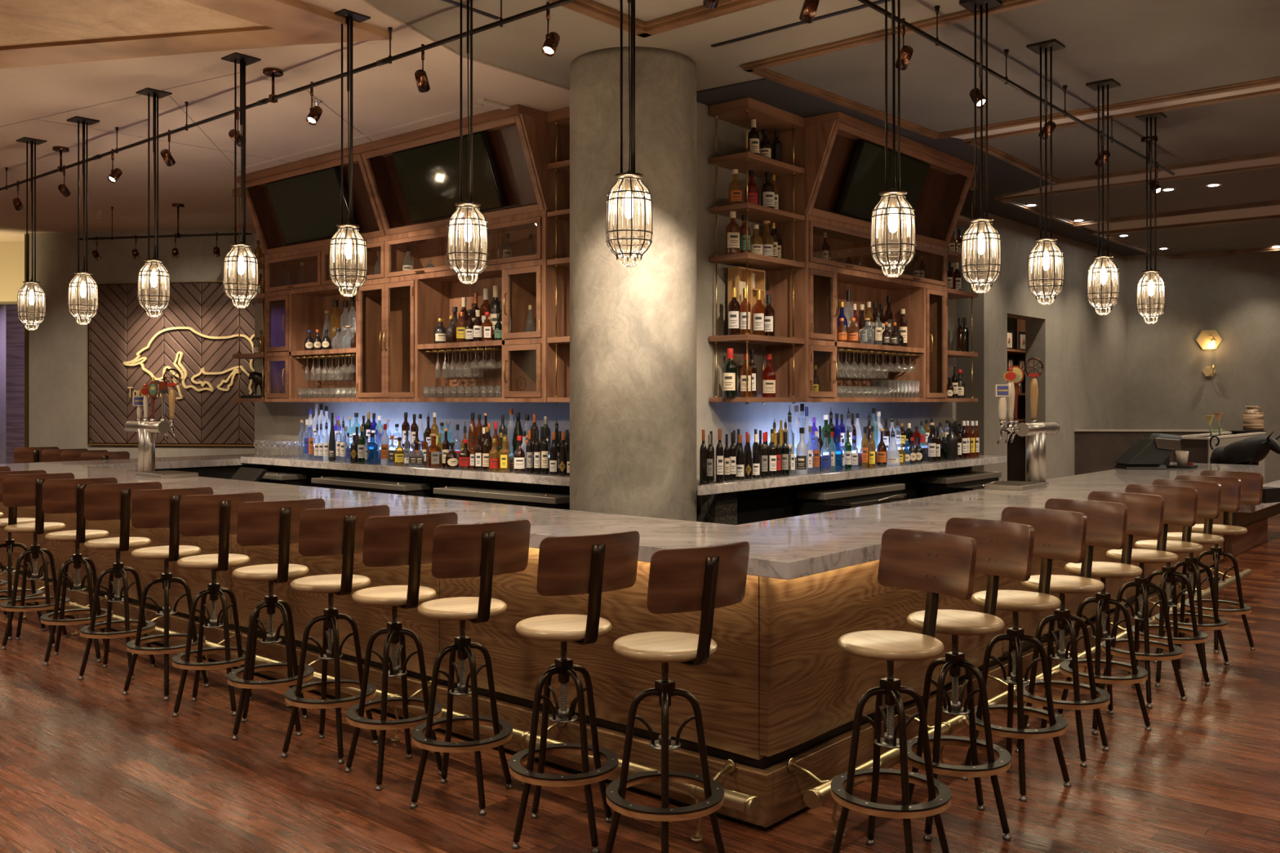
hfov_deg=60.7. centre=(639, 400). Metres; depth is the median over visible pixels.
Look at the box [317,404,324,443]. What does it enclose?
liquor bottle
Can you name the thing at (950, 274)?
liquor bottle
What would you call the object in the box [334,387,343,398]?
tumbler
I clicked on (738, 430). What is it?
wine bottle
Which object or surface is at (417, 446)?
liquor bottle
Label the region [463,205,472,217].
socket
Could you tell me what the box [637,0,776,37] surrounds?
trim
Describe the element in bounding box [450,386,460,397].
tumbler
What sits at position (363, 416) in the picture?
liquor bottle
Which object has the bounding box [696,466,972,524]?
cabinet
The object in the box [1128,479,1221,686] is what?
bar stool
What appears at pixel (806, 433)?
liquor bottle
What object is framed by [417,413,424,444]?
liquor bottle
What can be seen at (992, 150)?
trim
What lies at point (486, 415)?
liquor bottle
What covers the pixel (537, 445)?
wine bottle
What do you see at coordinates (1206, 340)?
wall sconce
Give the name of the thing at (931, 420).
wine bottle
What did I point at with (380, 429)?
liquor bottle
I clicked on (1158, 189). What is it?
track spotlight
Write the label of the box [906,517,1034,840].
bar stool
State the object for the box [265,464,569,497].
bar
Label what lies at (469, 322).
liquor bottle
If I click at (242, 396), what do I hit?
plinth
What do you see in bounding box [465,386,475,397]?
tumbler
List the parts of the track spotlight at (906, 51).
stem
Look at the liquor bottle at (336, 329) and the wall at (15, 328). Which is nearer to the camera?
the liquor bottle at (336, 329)
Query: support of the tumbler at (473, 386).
in the upper cabinet at (395, 355)
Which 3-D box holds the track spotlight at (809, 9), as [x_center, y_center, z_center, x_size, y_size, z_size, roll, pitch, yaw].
[0.752,-1.812,4.850,0.066,0.261,0.120,0,0,-14]
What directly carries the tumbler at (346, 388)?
in the upper cabinet at (395, 355)
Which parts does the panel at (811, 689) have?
panel, panel, panel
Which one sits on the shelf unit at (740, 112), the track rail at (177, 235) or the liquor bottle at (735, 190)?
the liquor bottle at (735, 190)
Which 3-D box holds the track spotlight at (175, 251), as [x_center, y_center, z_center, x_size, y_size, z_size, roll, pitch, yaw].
[-4.957,-1.654,11.665,0.066,0.258,0.122,0,0,-20]
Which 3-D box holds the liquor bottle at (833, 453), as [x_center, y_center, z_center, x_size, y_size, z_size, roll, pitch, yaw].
[1.421,0.373,8.082,0.053,0.292,0.053,0,0,27]
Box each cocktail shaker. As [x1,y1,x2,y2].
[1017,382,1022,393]
[1023,379,1025,393]
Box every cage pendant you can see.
[16,137,47,330]
[66,115,99,324]
[135,87,172,317]
[221,52,261,308]
[328,8,370,297]
[446,0,488,284]
[604,0,653,266]
[870,0,915,277]
[959,0,1003,293]
[1026,38,1065,305]
[1085,78,1120,315]
[1135,111,1166,324]
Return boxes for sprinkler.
[95,209,102,217]
[312,99,323,106]
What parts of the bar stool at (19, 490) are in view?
leg, leg, seat, hub plate, screw post, backrest, leg, leg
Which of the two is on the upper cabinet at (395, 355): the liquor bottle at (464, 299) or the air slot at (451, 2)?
the liquor bottle at (464, 299)
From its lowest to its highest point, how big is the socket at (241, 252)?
0.056 m
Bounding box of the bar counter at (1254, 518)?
[1224,480,1279,556]
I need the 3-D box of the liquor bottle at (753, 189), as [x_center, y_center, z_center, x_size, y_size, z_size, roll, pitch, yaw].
[0.798,-1.510,7.824,0.097,0.278,0.098,0,0,8]
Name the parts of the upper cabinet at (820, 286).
door, door, handle, handle, glass rack rail, glass rack rail, glass rack rail, glass rack rail, glass rack rail, glass rack rail, glass rack rail, glass rack rail, glass rack rail, glass rack rail, handle, door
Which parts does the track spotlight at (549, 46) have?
stem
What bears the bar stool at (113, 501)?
on the plinth at (86, 766)
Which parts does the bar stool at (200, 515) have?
leg, leg, hub plate, seat, screw post, backrest, leg, leg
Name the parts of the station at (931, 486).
splash panel, bottle rail, handle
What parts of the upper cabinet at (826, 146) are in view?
panel, crown, panel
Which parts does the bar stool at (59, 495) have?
leg, leg, seat, screw post, hub plate, backrest, leg, leg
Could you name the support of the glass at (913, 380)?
in the upper cabinet at (820, 286)
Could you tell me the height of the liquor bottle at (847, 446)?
0.330 m
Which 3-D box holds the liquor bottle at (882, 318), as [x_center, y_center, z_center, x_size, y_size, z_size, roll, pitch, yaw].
[2.073,-0.647,9.387,0.069,0.372,0.070,0,0,2]
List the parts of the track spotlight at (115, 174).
stem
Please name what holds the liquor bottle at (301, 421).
on the countertop at (510, 477)
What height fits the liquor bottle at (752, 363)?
0.345 m
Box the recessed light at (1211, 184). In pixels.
[1205,183,1221,186]
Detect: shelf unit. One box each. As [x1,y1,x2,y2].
[232,186,265,403]
[546,106,569,404]
[709,97,804,404]
[944,179,977,403]
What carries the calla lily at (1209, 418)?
on the stand
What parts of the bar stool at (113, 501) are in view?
leg, leg, hub plate, seat, screw post, backrest, leg, leg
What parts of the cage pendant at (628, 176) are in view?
rod, lamp shade, cord, bulb, plate, rod, rod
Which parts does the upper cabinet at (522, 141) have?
panel, crown, panel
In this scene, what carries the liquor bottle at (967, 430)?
on the countertop at (715, 487)
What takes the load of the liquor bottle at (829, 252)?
on the upper cabinet at (820, 286)
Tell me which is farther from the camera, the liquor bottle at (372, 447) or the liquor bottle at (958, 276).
the liquor bottle at (958, 276)
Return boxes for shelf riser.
[307,444,549,472]
[751,444,927,472]
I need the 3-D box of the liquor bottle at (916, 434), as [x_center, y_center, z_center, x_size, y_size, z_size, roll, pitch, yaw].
[2.440,0.311,9.646,0.063,0.176,0.063,0,0,22]
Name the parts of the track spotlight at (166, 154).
stem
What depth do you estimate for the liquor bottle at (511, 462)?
8.09 m
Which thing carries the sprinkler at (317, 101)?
attached to the ceiling
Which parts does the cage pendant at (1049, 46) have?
rod, plate, rod, lamp shade, cord, bulb, rod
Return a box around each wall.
[0,304,5,463]
[5,304,24,463]
[28,228,254,458]
[254,234,569,455]
[696,102,955,475]
[955,204,1126,481]
[1007,317,1017,426]
[1007,429,1225,481]
[1126,251,1279,515]
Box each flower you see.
[1204,415,1214,425]
[1213,412,1223,422]
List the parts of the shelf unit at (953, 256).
shelf, shelf, shelf, shelf, shelf, rod, shelf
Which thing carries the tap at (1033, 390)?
on the tower at (1035, 433)
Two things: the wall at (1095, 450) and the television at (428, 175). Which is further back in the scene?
the wall at (1095, 450)
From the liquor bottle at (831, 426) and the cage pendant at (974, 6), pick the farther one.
the liquor bottle at (831, 426)
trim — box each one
[0,72,373,173]
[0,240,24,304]
[24,233,28,447]
[226,103,484,173]
[546,0,650,35]
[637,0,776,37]
[741,66,938,137]
[742,0,1052,71]
[932,75,1279,139]
[961,139,1059,184]
[964,88,1279,142]
[993,198,1083,228]
[995,163,1279,200]
[1057,151,1279,184]
[1073,200,1279,226]
[1088,231,1157,255]
[1097,214,1279,235]
[1165,246,1279,258]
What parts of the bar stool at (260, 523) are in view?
leg, leg, seat, screw post, hub plate, backrest, leg, leg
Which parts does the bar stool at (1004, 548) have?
leg, leg, screw post, seat, hub plate, leg, leg, backrest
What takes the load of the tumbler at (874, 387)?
in the upper cabinet at (820, 286)
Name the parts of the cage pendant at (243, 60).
rod, cord, plate, bulb, lamp shade, rod, rod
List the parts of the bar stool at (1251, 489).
leg, leg, hub plate, seat, backrest, leg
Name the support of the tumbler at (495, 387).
in the upper cabinet at (395, 355)
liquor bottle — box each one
[253,337,258,353]
[254,240,262,258]
[257,274,261,293]
[258,329,264,352]
[260,274,264,293]
[280,264,287,285]
[285,271,291,285]
[297,262,306,284]
[298,420,304,459]
[304,329,313,350]
[304,419,310,459]
[306,408,312,438]
[308,419,314,459]
[311,403,318,443]
[312,329,321,350]
[314,420,319,460]
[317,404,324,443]
[318,419,323,460]
[321,310,330,349]
[321,328,330,349]
[322,405,330,443]
[323,422,329,461]
[328,413,335,461]
[330,300,341,349]
[331,328,345,349]
[333,415,341,440]
[335,420,341,462]
[340,300,350,348]
[340,416,346,462]
[341,325,353,348]
[342,426,349,461]
[345,432,351,462]
[346,417,351,442]
[347,295,355,348]
[350,333,355,347]
[350,435,357,462]
[351,413,360,442]
[355,426,359,443]
[357,426,366,462]
[360,415,364,430]
[363,430,368,462]
[364,412,371,443]
[364,435,368,463]
[367,432,377,463]
[369,413,377,442]
[373,251,380,274]
[374,430,379,462]
[375,415,383,444]
[377,428,382,463]
[381,423,389,464]
[385,419,391,448]
[387,435,395,465]
[392,423,401,448]
[394,437,404,465]
[401,412,409,448]
[402,245,413,275]
[403,427,409,466]
[404,431,410,464]
[408,443,416,466]
[410,413,417,448]
[413,426,420,465]
[415,441,424,466]
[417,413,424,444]
[421,432,428,466]
[424,258,435,272]
[424,413,431,446]
[426,433,440,467]
[431,412,438,444]
[433,318,446,343]
[436,432,442,466]
[442,428,449,468]
[444,421,452,442]
[444,442,458,469]
[445,315,456,342]
[448,306,458,328]
[453,424,461,457]
[456,311,466,342]
[458,297,468,320]
[458,439,470,469]
[461,421,468,451]
[465,309,473,342]
[467,413,475,451]
[470,432,475,470]
[471,293,479,320]
[473,310,482,341]
[474,435,482,470]
[475,413,482,447]
[480,288,489,322]
[480,427,485,446]
[481,311,492,341]
[482,413,488,438]
[482,426,492,471]
[487,422,491,444]
[488,438,499,471]
[489,285,500,340]
[491,422,499,448]
[494,314,502,340]
[497,432,502,453]
[498,301,502,324]
[498,414,506,437]
[499,437,510,471]
[502,232,513,257]
[502,428,509,449]
[506,408,515,453]
[510,447,513,471]
[511,412,522,453]
[513,435,525,473]
[520,431,526,471]
[522,414,531,444]
[524,305,535,338]
[526,234,535,255]
[530,413,537,442]
[543,416,551,454]
[555,422,558,445]
[723,348,737,397]
[725,211,739,254]
[728,168,742,204]
[728,287,740,335]
[739,213,750,253]
[739,288,751,334]
[740,353,751,397]
[744,169,758,204]
[748,349,756,397]
[750,224,762,254]
[752,289,764,335]
[759,128,772,158]
[760,172,774,208]
[760,220,773,256]
[761,353,775,397]
[764,294,774,336]
[770,222,777,257]
[771,174,778,209]
[773,418,777,446]
[774,227,781,257]
[777,420,784,445]
[781,431,789,475]
[783,418,788,444]
[786,404,794,473]
[790,432,796,475]
[791,405,801,454]
[796,427,807,474]
[798,404,804,421]
[803,406,810,471]
[806,426,813,473]
[810,417,817,453]
[811,365,819,397]
[813,431,819,472]
[817,426,822,471]
[820,426,831,471]
[821,414,831,452]
[822,232,828,259]
[827,408,835,451]
[828,244,831,260]
[828,431,835,471]
[833,432,842,471]
[834,413,840,448]
[836,302,847,329]
[836,318,846,342]
[839,414,845,451]
[840,438,844,470]
[844,289,853,317]
[844,407,852,450]
[844,426,851,470]
[845,249,852,264]
[846,317,859,342]
[848,413,856,450]
[850,303,858,328]
[851,439,857,469]
[854,413,862,449]
[858,304,867,343]
[859,318,874,344]
[859,432,876,466]
[861,426,868,468]
[864,302,872,343]
[866,411,871,439]
[868,426,875,467]
[870,408,878,448]
[872,302,879,344]
[874,312,882,345]
[874,411,883,448]
[876,428,887,466]
[879,303,885,344]
[882,321,890,345]
[883,417,889,448]
[884,295,893,333]
[886,427,900,466]
[888,413,896,442]
[890,322,899,346]
[895,417,901,447]
[897,308,906,346]
[897,329,903,346]
[897,422,906,447]
[898,443,905,464]
[903,439,910,464]
[904,262,913,275]
[905,422,912,446]
[908,437,916,463]
[912,426,919,446]
[913,256,919,276]
[915,437,923,462]
[918,419,925,445]
[919,254,924,278]
[923,419,930,445]
[935,421,943,435]
[935,426,941,461]
[941,432,947,460]
[942,420,949,437]
[945,422,957,460]
[947,231,957,252]
[947,262,953,288]
[947,377,953,398]
[951,266,955,289]
[953,262,961,290]
[955,229,961,253]
[955,317,964,351]
[955,426,962,459]
[957,369,965,398]
[960,421,967,458]
[962,317,968,351]
[965,420,970,458]
[969,421,976,457]
[974,421,979,457]
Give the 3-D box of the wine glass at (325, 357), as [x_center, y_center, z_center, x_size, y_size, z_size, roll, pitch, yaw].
[-2.840,-0.294,9.881,0.083,0.215,0.084,0,0,41]
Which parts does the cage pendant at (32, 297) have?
rod, cord, plate, lamp shade, bulb, rod, rod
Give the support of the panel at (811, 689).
on the plinth at (86, 766)
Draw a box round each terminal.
[1113,437,1181,469]
[1149,433,1182,466]
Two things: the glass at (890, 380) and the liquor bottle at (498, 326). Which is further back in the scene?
the glass at (890, 380)
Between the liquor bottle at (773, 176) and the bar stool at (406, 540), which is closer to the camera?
the bar stool at (406, 540)
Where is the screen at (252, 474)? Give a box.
[230,466,266,481]
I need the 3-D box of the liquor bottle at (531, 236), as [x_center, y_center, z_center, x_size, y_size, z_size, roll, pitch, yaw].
[-0.827,-1.150,8.286,0.066,0.227,0.066,0,0,-9]
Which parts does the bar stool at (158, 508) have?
leg, seat, screw post, leg, hub plate, backrest, leg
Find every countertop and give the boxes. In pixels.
[0,453,1262,580]
[240,453,569,486]
[696,455,1006,495]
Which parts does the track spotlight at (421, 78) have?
stem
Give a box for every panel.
[0,502,773,829]
[87,280,254,446]
[696,489,737,524]
[759,511,1223,825]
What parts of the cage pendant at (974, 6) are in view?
rod, plate, lamp shade, cord, bulb, rod, rod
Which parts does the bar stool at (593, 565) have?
leg, leg, seat, hub plate, screw post, leg, backrest, leg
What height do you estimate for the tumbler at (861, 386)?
0.090 m
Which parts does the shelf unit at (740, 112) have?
rod, rod, shelf, shelf, shelf, shelf, shelf, shelf, rod, rod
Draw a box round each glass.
[320,357,330,380]
[331,357,341,380]
[454,351,465,377]
[462,351,473,377]
[465,351,475,377]
[473,351,484,377]
[844,363,854,377]
[856,352,866,377]
[870,380,877,396]
[871,353,881,378]
[878,354,888,378]
[878,380,885,397]
[881,380,889,397]
[886,380,893,397]
[889,380,897,397]
[893,380,901,398]
[897,380,905,398]
[901,380,908,398]
[905,380,912,398]
[908,380,915,398]
[912,380,919,398]
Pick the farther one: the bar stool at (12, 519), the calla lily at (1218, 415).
the calla lily at (1218, 415)
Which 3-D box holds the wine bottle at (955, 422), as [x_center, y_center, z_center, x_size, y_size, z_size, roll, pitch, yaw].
[2.962,0.294,10.254,0.064,0.210,0.064,0,0,22]
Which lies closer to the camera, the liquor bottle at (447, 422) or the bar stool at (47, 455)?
the liquor bottle at (447, 422)
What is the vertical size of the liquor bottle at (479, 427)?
0.294 m
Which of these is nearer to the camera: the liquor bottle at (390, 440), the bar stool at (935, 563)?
the bar stool at (935, 563)
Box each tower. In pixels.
[124,368,180,471]
[995,357,1059,484]
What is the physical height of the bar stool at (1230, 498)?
1.138 m
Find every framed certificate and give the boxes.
[1007,329,1013,349]
[1007,357,1013,370]
[1017,331,1025,350]
[1017,358,1025,371]
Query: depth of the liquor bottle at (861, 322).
9.10 m
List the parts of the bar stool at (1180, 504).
leg, leg, hub plate, seat, screw post, leg, backrest, leg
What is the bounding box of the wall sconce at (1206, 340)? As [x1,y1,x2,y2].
[1195,330,1222,376]
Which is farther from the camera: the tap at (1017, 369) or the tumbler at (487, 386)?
the tumbler at (487, 386)
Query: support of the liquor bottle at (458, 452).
on the countertop at (510, 477)
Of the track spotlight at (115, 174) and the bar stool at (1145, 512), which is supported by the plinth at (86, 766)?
the bar stool at (1145, 512)
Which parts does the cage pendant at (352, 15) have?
rod, plate, cord, bulb, lamp shade, rod, rod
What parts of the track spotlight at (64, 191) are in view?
stem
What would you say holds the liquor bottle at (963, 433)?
on the countertop at (715, 487)
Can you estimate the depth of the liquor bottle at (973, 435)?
9.94 m
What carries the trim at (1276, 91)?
attached to the ceiling
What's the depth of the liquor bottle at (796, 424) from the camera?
8.13 m
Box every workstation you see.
[259,471,306,486]
[311,475,430,497]
[433,485,569,510]
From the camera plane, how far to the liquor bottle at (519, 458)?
7.86 m
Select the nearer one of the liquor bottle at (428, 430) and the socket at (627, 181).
the socket at (627, 181)
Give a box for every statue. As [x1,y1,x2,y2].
[245,368,264,395]
[1208,431,1279,465]
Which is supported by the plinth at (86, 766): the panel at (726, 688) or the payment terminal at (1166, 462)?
the panel at (726, 688)
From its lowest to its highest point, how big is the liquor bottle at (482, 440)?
0.317 m
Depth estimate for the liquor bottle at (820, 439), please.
8.13 m
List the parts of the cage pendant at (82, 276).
rod, cord, plate, lamp shade, bulb, rod, rod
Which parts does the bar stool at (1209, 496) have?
leg, leg, screw post, hub plate, seat, leg, backrest, leg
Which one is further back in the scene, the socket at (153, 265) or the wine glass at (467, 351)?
the wine glass at (467, 351)
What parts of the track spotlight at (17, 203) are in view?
stem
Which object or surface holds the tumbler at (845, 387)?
in the upper cabinet at (820, 286)
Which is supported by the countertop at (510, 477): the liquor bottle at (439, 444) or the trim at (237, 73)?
the liquor bottle at (439, 444)
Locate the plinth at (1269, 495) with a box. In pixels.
[1261,486,1279,503]
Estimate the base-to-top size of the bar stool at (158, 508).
1.138 m
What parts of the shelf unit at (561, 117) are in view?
rod, shelf, shelf, shelf, shelf, shelf, shelf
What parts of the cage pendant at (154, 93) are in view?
rod, cord, plate, bulb, lamp shade, rod, rod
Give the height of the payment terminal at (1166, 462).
0.268 m
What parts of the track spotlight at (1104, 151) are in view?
stem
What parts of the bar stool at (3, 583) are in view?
leg, backrest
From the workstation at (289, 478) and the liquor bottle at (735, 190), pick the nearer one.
the liquor bottle at (735, 190)
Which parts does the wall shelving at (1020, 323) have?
shelf, shelf, shelf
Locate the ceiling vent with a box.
[476,97,511,109]
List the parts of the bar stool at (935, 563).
leg, leg, hub plate, screw post, seat, leg, leg, backrest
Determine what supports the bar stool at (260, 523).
on the plinth at (86, 766)
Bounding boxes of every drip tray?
[135,470,198,478]
[983,480,1046,490]
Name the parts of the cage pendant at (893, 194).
rod, plate, lamp shade, cord, bulb, rod, rod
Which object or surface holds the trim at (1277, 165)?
attached to the ceiling
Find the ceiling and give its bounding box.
[0,0,1279,256]
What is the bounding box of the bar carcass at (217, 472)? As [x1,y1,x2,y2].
[134,464,265,479]
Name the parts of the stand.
panel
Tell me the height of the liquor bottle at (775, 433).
0.270 m
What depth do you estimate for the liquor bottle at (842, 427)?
8.68 m
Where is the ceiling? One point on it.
(1153, 48)
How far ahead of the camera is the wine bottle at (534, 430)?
7.92 m
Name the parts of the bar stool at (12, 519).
leg, hub plate, screw post, leg, seat, backrest, leg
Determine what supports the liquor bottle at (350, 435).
on the shelf riser at (338, 457)
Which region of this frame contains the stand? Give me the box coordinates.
[1173,431,1266,551]
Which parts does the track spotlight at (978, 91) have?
stem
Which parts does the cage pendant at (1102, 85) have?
rod, rod, plate, lamp shade, cord, bulb, rod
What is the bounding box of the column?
[569,46,696,521]
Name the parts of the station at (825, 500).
splash panel, bottle rail, handle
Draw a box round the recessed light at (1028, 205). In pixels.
[1025,204,1038,206]
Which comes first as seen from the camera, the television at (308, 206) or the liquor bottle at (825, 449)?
the liquor bottle at (825, 449)
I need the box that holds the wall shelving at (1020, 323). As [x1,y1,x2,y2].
[1007,319,1025,423]
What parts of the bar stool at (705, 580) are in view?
leg, screw post, leg, hub plate, seat, backrest, leg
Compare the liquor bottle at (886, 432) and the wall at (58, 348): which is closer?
the liquor bottle at (886, 432)
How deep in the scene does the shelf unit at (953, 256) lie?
10.31 m
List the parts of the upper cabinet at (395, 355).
door, door, handle, handle, door, glass rack rail, glass rack rail, glass rack rail, glass rack rail, door, door, handle, handle, door, glass rack rail, glass rack rail, glass rack rail, glass rack rail, glass rack rail, glass rack rail, glass rack rail, glass rack rail, glass rack rail, handle, handle, door, door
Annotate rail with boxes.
[0,0,575,191]
[0,569,760,842]
[76,203,252,239]
[786,567,1252,838]
[857,0,1174,175]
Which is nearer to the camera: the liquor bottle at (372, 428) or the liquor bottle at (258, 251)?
the liquor bottle at (372, 428)
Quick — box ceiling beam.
[0,0,391,68]
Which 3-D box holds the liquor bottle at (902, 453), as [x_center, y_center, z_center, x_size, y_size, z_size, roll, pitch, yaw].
[2.136,0.432,8.923,0.054,0.173,0.055,0,0,26]
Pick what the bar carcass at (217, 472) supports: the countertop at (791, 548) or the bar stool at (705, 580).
the countertop at (791, 548)
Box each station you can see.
[796,482,906,515]
[920,471,1003,497]
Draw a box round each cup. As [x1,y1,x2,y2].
[1166,450,1197,468]
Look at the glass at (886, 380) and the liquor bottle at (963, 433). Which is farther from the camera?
the liquor bottle at (963, 433)
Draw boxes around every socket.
[28,283,34,290]
[80,274,86,282]
[151,261,157,270]
[237,245,244,256]
[344,226,351,238]
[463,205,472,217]
[624,178,634,190]
[888,194,897,207]
[977,221,985,232]
[1042,240,1049,250]
[1099,257,1106,266]
[1147,272,1154,280]
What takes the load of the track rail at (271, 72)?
attached to the ceiling
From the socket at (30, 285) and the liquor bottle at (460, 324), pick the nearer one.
the liquor bottle at (460, 324)
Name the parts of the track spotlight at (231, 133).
stem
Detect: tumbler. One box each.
[297,388,306,398]
[307,388,316,398]
[312,388,322,398]
[318,387,327,398]
[324,387,333,398]
[328,387,338,398]
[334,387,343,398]
[340,387,349,398]
[343,387,351,398]
[346,387,355,398]
[422,386,432,397]
[429,386,439,396]
[436,386,446,397]
[443,386,453,395]
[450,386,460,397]
[457,386,467,397]
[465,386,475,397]
[472,386,482,397]
[480,386,490,397]
[487,386,497,397]
[494,386,497,397]
[836,386,846,397]
[841,386,852,397]
[847,386,857,397]
[848,386,858,397]
[853,386,862,397]
[858,386,868,397]
[863,386,873,397]
[865,386,874,397]
[869,386,879,397]
[874,386,884,397]
[879,386,888,397]
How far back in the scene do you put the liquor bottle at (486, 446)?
8.09 m
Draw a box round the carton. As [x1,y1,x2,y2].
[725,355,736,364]
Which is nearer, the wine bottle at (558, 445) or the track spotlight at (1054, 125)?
the track spotlight at (1054, 125)
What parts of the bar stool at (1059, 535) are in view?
leg, leg, screw post, hub plate, seat, leg, backrest, leg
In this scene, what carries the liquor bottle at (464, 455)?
on the countertop at (510, 477)
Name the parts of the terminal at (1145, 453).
trim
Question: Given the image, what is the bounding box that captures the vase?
[1228,405,1266,431]
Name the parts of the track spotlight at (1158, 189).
stem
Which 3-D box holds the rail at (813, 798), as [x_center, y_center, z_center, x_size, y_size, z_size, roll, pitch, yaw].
[2.768,1.488,6.554,0.243,0.243,6.826,0,0,41]
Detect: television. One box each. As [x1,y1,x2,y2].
[266,165,359,244]
[391,130,506,222]
[835,139,930,230]
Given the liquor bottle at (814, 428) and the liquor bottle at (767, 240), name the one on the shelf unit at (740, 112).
the liquor bottle at (767, 240)
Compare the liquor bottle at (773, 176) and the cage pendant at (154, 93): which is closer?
the cage pendant at (154, 93)
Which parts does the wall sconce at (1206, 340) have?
hexagon plate, hexagon plate, arm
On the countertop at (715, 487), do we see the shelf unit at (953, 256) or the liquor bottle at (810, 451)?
the liquor bottle at (810, 451)
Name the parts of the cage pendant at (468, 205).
rod, plate, lamp shade, cord, bulb, rod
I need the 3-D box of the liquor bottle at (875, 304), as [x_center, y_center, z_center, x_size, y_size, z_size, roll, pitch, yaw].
[2.001,-0.649,9.303,0.068,0.376,0.069,0,0,23]
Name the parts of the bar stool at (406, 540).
leg, leg, seat, screw post, hub plate, leg, backrest, leg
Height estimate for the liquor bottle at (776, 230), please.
0.262 m
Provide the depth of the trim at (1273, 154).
9.73 m
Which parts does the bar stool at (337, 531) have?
leg, leg, seat, hub plate, screw post, leg, backrest, leg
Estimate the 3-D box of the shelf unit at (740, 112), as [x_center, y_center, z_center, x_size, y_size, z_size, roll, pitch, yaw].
[0.854,-1.036,7.917,0.335,2.117,0.730,0,0,41]
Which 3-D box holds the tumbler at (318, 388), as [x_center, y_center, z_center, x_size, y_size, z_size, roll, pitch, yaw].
[-2.865,-0.070,9.876,0.079,0.090,0.080,0,0,41]
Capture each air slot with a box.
[441,0,499,19]
[711,0,891,47]
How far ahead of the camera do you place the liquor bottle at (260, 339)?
10.68 m
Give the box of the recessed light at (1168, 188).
[1161,187,1176,191]
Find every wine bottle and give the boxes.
[525,430,533,473]
[532,429,535,472]
[533,429,540,474]
[538,426,543,473]
[541,427,548,474]
[549,431,557,475]
[556,431,561,474]
[559,431,567,475]
[565,429,568,452]
[566,432,569,475]
[699,429,706,483]
[706,434,713,483]
[710,431,714,480]
[715,429,723,481]
[723,434,729,481]
[728,432,736,480]
[733,430,737,451]
[736,429,739,448]
[736,434,744,479]
[743,431,748,477]
[745,434,751,479]
[747,119,759,154]
[752,429,756,453]
[752,434,759,478]
[758,430,762,475]
[760,432,767,477]
[764,431,768,475]
[768,433,776,476]
[771,129,781,161]
[775,432,782,476]
[927,422,936,462]
[928,418,935,435]
[951,366,958,398]
[953,421,957,435]
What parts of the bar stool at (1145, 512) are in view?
leg, leg, screw post, hub plate, seat, leg, backrest, leg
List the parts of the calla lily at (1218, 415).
stem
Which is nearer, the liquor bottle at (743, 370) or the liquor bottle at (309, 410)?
the liquor bottle at (743, 370)
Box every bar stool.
[0,466,10,617]
[0,470,46,639]
[0,472,74,649]
[13,446,58,463]
[40,477,117,666]
[41,448,88,462]
[60,449,107,461]
[77,481,162,679]
[80,451,129,460]
[122,487,213,700]
[172,492,264,716]
[226,498,324,739]
[280,504,390,764]
[344,511,457,791]
[409,519,530,815]
[508,530,639,852]
[604,541,749,852]
[831,528,977,852]
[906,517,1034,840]
[960,506,1087,801]
[1014,497,1127,767]
[1057,490,1164,734]
[1099,484,1198,708]
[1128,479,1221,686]
[1152,475,1241,671]
[1182,470,1263,653]
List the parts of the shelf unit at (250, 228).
shelf, rod, shelf, shelf, shelf, shelf, shelf, rod, rod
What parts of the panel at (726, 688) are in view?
panel, panel, panel, panel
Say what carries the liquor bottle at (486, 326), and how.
in the upper cabinet at (395, 355)
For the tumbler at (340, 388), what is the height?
0.090 m
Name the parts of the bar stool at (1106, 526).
leg, leg, hub plate, screw post, seat, leg, backrest, leg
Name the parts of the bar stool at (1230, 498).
leg, leg, screw post, seat, leg, backrest, leg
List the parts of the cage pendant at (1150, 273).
rod, lamp shade, plate, cord, bulb, rod, rod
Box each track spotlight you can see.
[13,180,22,210]
[57,164,71,196]
[91,236,101,260]
[107,148,122,182]
[131,235,139,259]
[160,129,175,166]
[172,233,178,257]
[213,232,220,257]
[228,106,240,146]
[306,81,322,124]
[414,44,430,92]
[541,1,559,56]
[702,0,719,8]
[799,0,819,22]
[895,17,913,70]
[968,62,985,108]
[1038,120,1056,139]
[1094,130,1110,167]
[1148,161,1162,194]
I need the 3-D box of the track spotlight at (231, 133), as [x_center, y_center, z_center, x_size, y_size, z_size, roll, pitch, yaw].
[-2.658,-1.813,7.213,0.066,0.258,0.122,0,0,18]
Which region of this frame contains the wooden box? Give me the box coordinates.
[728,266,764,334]
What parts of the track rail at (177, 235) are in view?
rail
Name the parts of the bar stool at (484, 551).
leg, leg, hub plate, seat, screw post, leg, backrest, leg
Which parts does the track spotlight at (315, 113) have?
stem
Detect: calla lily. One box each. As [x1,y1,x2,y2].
[1204,415,1214,436]
[1213,412,1223,435]
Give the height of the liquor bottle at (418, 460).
0.195 m
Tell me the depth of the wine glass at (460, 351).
8.66 m
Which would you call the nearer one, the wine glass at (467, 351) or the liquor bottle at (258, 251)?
the wine glass at (467, 351)
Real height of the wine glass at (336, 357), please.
0.215 m
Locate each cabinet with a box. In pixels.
[236,104,569,255]
[264,209,569,402]
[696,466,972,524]
[766,213,947,402]
[767,111,977,247]
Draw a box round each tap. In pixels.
[132,395,143,421]
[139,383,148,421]
[147,377,158,438]
[158,380,168,439]
[163,368,180,439]
[995,384,1014,444]
[1003,367,1017,443]
[1007,365,1024,443]
[1024,357,1043,422]

